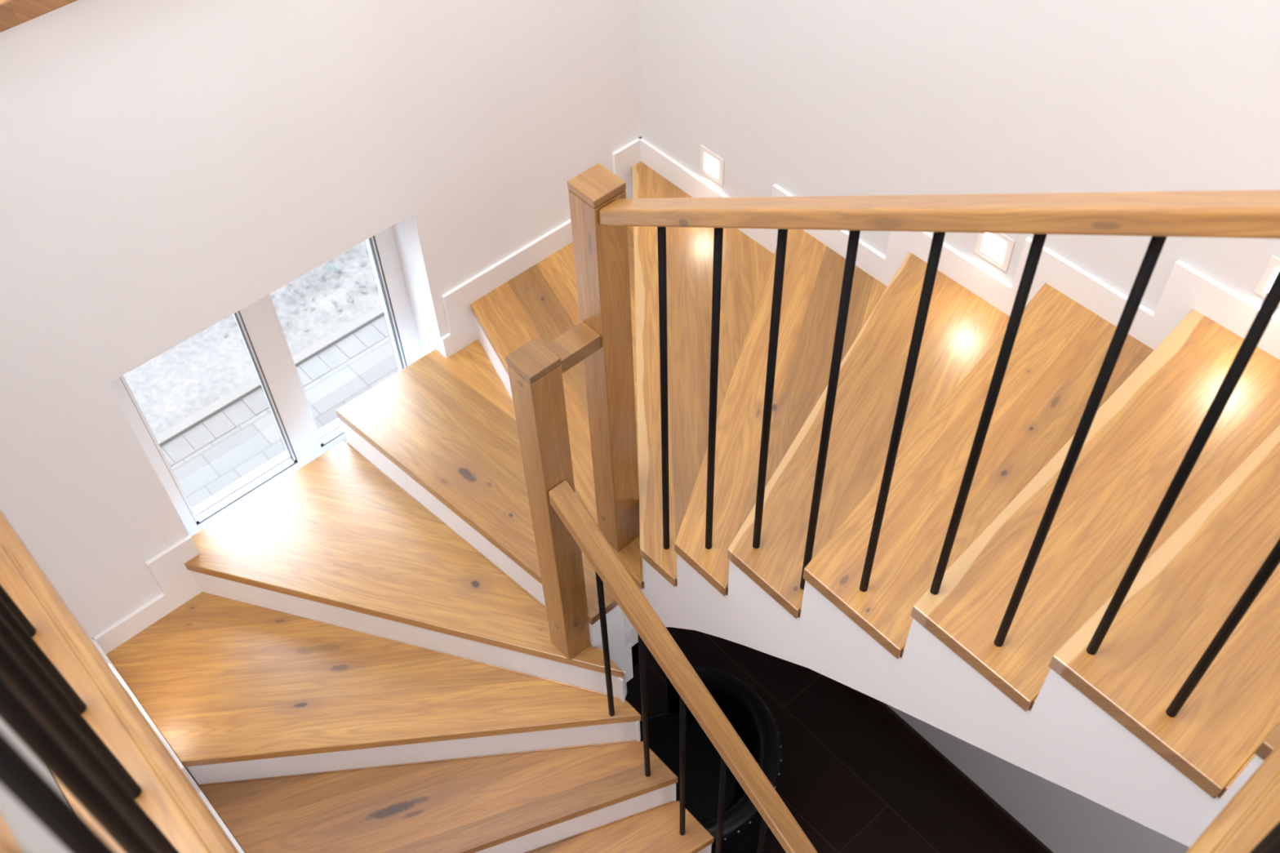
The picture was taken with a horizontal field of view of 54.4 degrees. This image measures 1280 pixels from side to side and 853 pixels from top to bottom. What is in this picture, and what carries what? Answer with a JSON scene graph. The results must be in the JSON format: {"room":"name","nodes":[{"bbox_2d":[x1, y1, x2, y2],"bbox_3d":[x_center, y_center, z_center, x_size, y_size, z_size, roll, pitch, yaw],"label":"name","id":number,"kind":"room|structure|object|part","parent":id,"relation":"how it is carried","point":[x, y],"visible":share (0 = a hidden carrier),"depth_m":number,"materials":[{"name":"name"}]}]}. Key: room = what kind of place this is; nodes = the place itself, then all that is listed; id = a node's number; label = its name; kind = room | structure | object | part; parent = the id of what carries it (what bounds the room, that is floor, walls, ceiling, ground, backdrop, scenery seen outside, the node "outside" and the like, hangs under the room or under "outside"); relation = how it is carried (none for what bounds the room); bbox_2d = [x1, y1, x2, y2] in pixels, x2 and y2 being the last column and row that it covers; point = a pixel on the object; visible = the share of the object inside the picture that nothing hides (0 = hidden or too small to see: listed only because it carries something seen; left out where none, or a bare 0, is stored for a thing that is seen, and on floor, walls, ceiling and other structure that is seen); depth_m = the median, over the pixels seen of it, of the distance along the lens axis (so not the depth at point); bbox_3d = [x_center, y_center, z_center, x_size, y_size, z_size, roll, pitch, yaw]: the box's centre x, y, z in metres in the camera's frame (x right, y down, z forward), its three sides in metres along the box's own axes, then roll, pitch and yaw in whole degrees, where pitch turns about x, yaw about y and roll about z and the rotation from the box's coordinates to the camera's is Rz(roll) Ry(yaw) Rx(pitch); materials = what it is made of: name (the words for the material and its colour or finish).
{"room":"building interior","nodes":[
{"label":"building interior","id":0,"kind":"room"},
{"bbox_2d":[0,813,21,848],"bbox_3d":[-0.272,1.496,0.836,6.000,0.270,6.000,-35,58,-24],"label":"floor","id":1,"kind":"structure","parent":0,"point":[2,820],"depth_m":1.50,"materials":[{"name":"brown wood"}]},
{"bbox_2d":[1186,742,1279,852],"bbox_3d":[0.512,0.273,0.896,1.225,1.170,0.120,-35,58,-24],"label":"landing railing","id":2,"kind":"object","parent":1,"relation":"on","point":[1250,823],"visible":1,"depth_m":1.45,"materials":[{"name":"brown wood"}]},
{"bbox_2d":[0,0,640,786],"bbox_3d":[-2.293,-1.036,1.639,6.300,8.940,0.340,-35,58,-24],"label":"wall","id":3,"kind":"structure","parent":0,"point":[168,167],"depth_m":3.46,"materials":[{"name":"paint"}]},
{"bbox_2d":[0,719,71,852],"bbox_3d":[-0.953,0.281,1.675,0.067,0.028,2.900,-35,58,-24],"label":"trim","id":4,"kind":"structure","parent":3,"relation":"attached to","point":[30,835],"depth_m":1.49,"materials":[{"name":"white paint"}]},
{"bbox_2d":[0,0,77,32],"bbox_3d":[-2.326,-0.216,2.143,3.800,0.060,0.055,-35,58,-24],"label":"trim","id":5,"kind":"structure","parent":3,"relation":"attached to","point":[13,13],"depth_m":2.67,"materials":[{"name":"brown wood"}]},
{"bbox_2d":[93,534,201,653],"bbox_3d":[-1.607,0.614,4.135,0.415,0.476,0.014,-35,58,-24],"label":"baseboard","id":6,"kind":"structure","parent":3,"relation":"attached to","point":[178,584],"depth_m":4.08,"materials":[{"name":"white paint"}]},
{"bbox_2d":[108,226,422,536],"bbox_3d":[-1.218,-0.094,4.289,1.037,1.317,0.080,-35,58,-24],"label":"window","id":7,"kind":"structure","parent":3,"relation":"in","point":[259,324],"depth_m":4.25,"materials":[{"name":"white plastic"}]},
{"bbox_2d":[440,137,641,358],"bbox_3d":[-0.338,-0.574,4.487,0.943,0.656,0.014,-35,58,-24],"label":"baseboard","id":8,"kind":"structure","parent":3,"relation":"attached to","point":[456,302],"depth_m":4.36,"materials":[{"name":"white paint"}]},
{"bbox_2d":[625,626,1034,852],"bbox_3d":[-0.185,3.723,3.548,6.000,0.150,6.000,-35,58,-24],"label":"floor","id":9,"kind":"structure","parent":0,"point":[851,781],"depth_m":5.27,"materials":[{"name":"tile"}]},
{"bbox_2d":[106,161,1279,852],"bbox_3d":[0.217,0.877,3.586,2.401,3.460,3.408,-35,58,-24],"label":"staircase","id":10,"kind":"structure","parent":9,"relation":"on","point":[365,660],"depth_m":3.59,"materials":[{"name":"brown wood"}]},
{"bbox_2d":[505,320,817,852],"bbox_3d":[0.387,1.089,3.467,0.227,2.568,1.746,-35,58,-24],"label":"stair railing","id":11,"kind":"object","parent":10,"relation":"on","point":[562,526],"visible":1,"depth_m":3.19,"materials":[{"name":"brown wood"}]},
{"bbox_3d":[-0.229,0.263,3.364,0.091,1.284,0.091,-35,58,-24],"label":"newel post","id":12,"kind":"part","parent":11,"relation":"part of","materials":[{"name":"brown wood"}]},
{"bbox_3d":[-0.164,-0.185,2.944,0.136,0.045,0.067,-35,58,-24],"label":"connecting rail","id":13,"kind":"part","parent":11,"relation":"part of","materials":[{"name":"brown wood"}]},
{"bbox_3d":[0.353,1.008,3.233,0.062,0.042,2.060,-35,93,-24],"label":"handrail","id":14,"kind":"part","parent":11,"relation":"part of","materials":[{"name":"brown wood"}]},
{"bbox_2d":[567,163,1279,717],"bbox_3d":[0.626,0.090,2.128,0.092,2.652,2.256,-35,58,-24],"label":"stair railing","id":15,"kind":"object","parent":10,"relation":"on","point":[602,214],"visible":0.97,"depth_m":2.16,"materials":[{"name":"brown wood"}]},
{"bbox_3d":[-0.076,-0.095,3.176,0.090,1.302,0.090,-35,58,-24],"label":"newel post","id":16,"kind":"part","parent":15,"relation":"part of","materials":[{"name":"brown wood"}]},
{"bbox_3d":[0.635,-0.277,1.618,0.058,0.040,2.574,-35,26,-24],"label":"handrail","id":17,"kind":"part","parent":15,"relation":"part of","materials":[{"name":"brown wood"}]},
{"bbox_2d":[640,666,782,852],"bbox_3d":[0.187,1.416,4.853,0.683,0.740,0.759,22,55,19],"label":"armchair","id":18,"kind":"object","parent":9,"relation":"on","point":[744,709],"visible":0.48,"depth_m":4.75,"materials":[{"name":"black leather"}]},
{"bbox_2d":[640,711,743,822],"bbox_3d":[0.135,1.367,4.837,0.544,0.100,0.544,22,55,19],"label":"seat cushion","id":19,"kind":"object","parent":18,"relation":"on","point":[703,761],"depth_m":4.83,"materials":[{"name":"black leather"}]},
{"bbox_2d":[636,0,1279,852],"bbox_3d":[2.054,-0.817,1.321,0.300,8.940,6.000,-35,58,-24],"label":"wall","id":20,"kind":"structure","parent":0,"point":[802,97],"depth_m":3.19,"materials":[{"name":"paint"}]},
{"bbox_2d":[699,144,724,186],"bbox_3d":[0.240,-0.877,4.184,0.008,0.112,0.112,-35,58,-24],"label":"step light","id":21,"kind":"object","parent":20,"relation":"attached to","point":[712,165],"visible":1,"depth_m":4.18,"materials":[{"name":"white"}]},
{"bbox_2d":[703,152,718,178],"bbox_3d":[0.239,-0.876,4.184,0.004,0.072,0.068,-35,58,-24],"label":"diffuser","id":22,"kind":"object","parent":21,"relation":"attached to","point":[710,159],"depth_m":4.18,"materials":[{"name":"white plastic"}]},
{"bbox_2d":[849,687,1053,852],"bbox_3d":[2.046,2.072,4.676,0.014,0.090,6.000,-35,58,-24],"label":"baseboard","id":23,"kind":"structure","parent":20,"relation":"attached to","point":[885,711],"depth_m":5.19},
{"bbox_2d":[639,136,1279,359],"bbox_3d":[1.095,-0.389,3.242,0.014,1.556,3.340,-35,58,-24],"label":"baseboard","id":24,"kind":"structure","parent":20,"relation":"attached to","point":[1186,289],"depth_m":3.25,"materials":[{"name":"white paint"}]},
{"bbox_2d":[973,232,1015,271],"bbox_3d":[0.958,-0.487,3.373,0.008,0.112,0.112,-35,58,-24],"label":"step light","id":25,"kind":"object","parent":20,"relation":"attached to","point":[997,249],"visible":0.78,"depth_m":3.37,"materials":[{"name":"white"}]},
{"bbox_2d":[980,232,1005,262],"bbox_3d":[0.957,-0.486,3.372,0.004,0.072,0.068,-35,58,-24],"label":"diffuser","id":26,"kind":"object","parent":25,"relation":"attached to","point":[993,246],"depth_m":3.37,"materials":[{"name":"white plastic"}]},
{"bbox_2d":[1253,255,1279,306],"bbox_3d":[1.426,-0.308,2.748,0.008,0.112,0.112,-35,58,-24],"label":"step light","id":27,"kind":"object","parent":20,"relation":"attached to","point":[1273,267],"visible":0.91,"depth_m":2.77,"materials":[{"name":"white"}]},
{"bbox_2d":[1265,267,1279,292],"bbox_3d":[1.424,-0.307,2.747,0.004,0.072,0.068,-35,58,-24],"label":"diffuser","id":28,"kind":"object","parent":27,"relation":"attached to","point":[1271,273],"depth_m":2.76,"materials":[{"name":"white plastic"}]},
{"bbox_3d":[-0.907,1.366,3.105,0.160,3.560,2.800,-35,58,-24],"label":"wall","id":29,"kind":"structure","parent":0,"visible":0},
{"bbox_2d":[0,508,239,852],"bbox_3d":[-0.928,-0.161,1.298,0.120,1.170,2.800,-35,58,-24],"label":"landing railing","id":30,"kind":"object","parent":29,"relation":"on","point":[126,792],"visible":1,"depth_m":1.45,"materials":[{"name":"brown wood"}]},
{"bbox_3d":[-0.932,-0.514,0.860,0.052,0.045,2.780,-35,58,-24],"label":"handrail","id":31,"kind":"part","parent":30,"relation":"part of","materials":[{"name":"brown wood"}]},
{"bbox_2d":[108,663,130,696],"bbox_3d":[-1.573,0.755,3.744,0.008,0.112,0.112,-35,58,-24],"label":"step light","id":32,"kind":"object","parent":29,"relation":"attached to","point":[108,664],"visible":0.44,"depth_m":3.73,"materials":[{"name":"white"}]},
{"bbox_2d":[108,663,127,689],"bbox_3d":[-1.572,0.754,3.745,0.004,0.072,0.068,-35,58,-24],"label":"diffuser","id":33,"kind":"object","parent":32,"relation":"attached to","point":[108,664],"depth_m":3.72,"materials":[{"name":"white plastic"}]},
{"bbox_2d":[91,637,244,852],"bbox_3d":[-0.921,1.769,3.864,0.013,1.196,2.500,-35,58,-24],"label":"baseboard","id":34,"kind":"structure","parent":29,"relation":"attached to","point":[182,767],"depth_m":3.82,"materials":[{"name":"white paint"}]},
{"label":"outside","id":35,"kind":"structure","parent":0,"visible":0},
{"bbox_3d":[-15.884,-13.112,17.928,80.000,0.280,32.050,-35,58,-24],"label":"ground","id":36,"kind":"structure","parent":35,"visible":0},
{"bbox_2d":[123,240,382,435],"bbox_3d":[-4.422,-1.704,7.983,8.000,0.024,6.000,-35,58,-24],"label":"gravel","id":37,"kind":"object","parent":36,"relation":"on","point":[195,373],"visible":0.04,"depth_m":6.88,"materials":[{"name":"white gravel"}]},
{"bbox_2d":[220,241,377,342],"bbox_3d":[-1.874,-0.828,7.139,1.187,0.063,0.667,-35,58,-24],"label":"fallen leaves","id":38,"kind":"object","parent":37,"relation":"on","point":[359,286],"visible":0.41,"depth_m":7.10,"materials":[{"name":"grey plant"}]},
{"bbox_2d":[311,245,357,281],"bbox_3d":[-1.920,-0.966,7.255,0.546,0.060,0.366,-35,58,-24],"label":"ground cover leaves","id":39,"kind":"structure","parent":37,"relation":"on","point":[352,254],"depth_m":7.22,"materials":[{"name":"grey plant"}]},
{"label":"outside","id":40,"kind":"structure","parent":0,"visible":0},
{"bbox_2d":[170,335,399,508],"bbox_3d":[-1.409,0.346,6.339,26.000,0.200,1.490,-35,58,-24],"label":"paving","id":41,"kind":"object","parent":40,"point":[251,445],"depth_m":6.48,"materials":[{"name":"concrete"}]},
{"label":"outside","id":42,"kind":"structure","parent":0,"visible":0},
{"bbox_2d":[155,303,384,446],"bbox_3d":[-2.031,-0.189,6.786,26.000,0.220,0.062,-35,58,-24],"label":"kerb","id":43,"kind":"object","parent":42,"point":[188,423],"depth_m":6.67,"materials":[{"name":"concrete"}]},
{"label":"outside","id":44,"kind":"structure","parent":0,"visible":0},
{"bbox_2d":[160,320,386,466],"bbox_3d":[-1.957,-0.119,6.741,26.000,0.197,0.162,-35,58,-24],"label":"joint","id":45,"kind":"object","parent":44,"point":[375,320],"depth_m":6.61,"materials":[{"name":"grey concrete"}]},
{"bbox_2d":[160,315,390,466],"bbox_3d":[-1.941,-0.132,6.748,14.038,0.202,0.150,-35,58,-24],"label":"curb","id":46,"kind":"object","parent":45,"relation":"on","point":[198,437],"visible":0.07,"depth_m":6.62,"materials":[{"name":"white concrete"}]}
]}

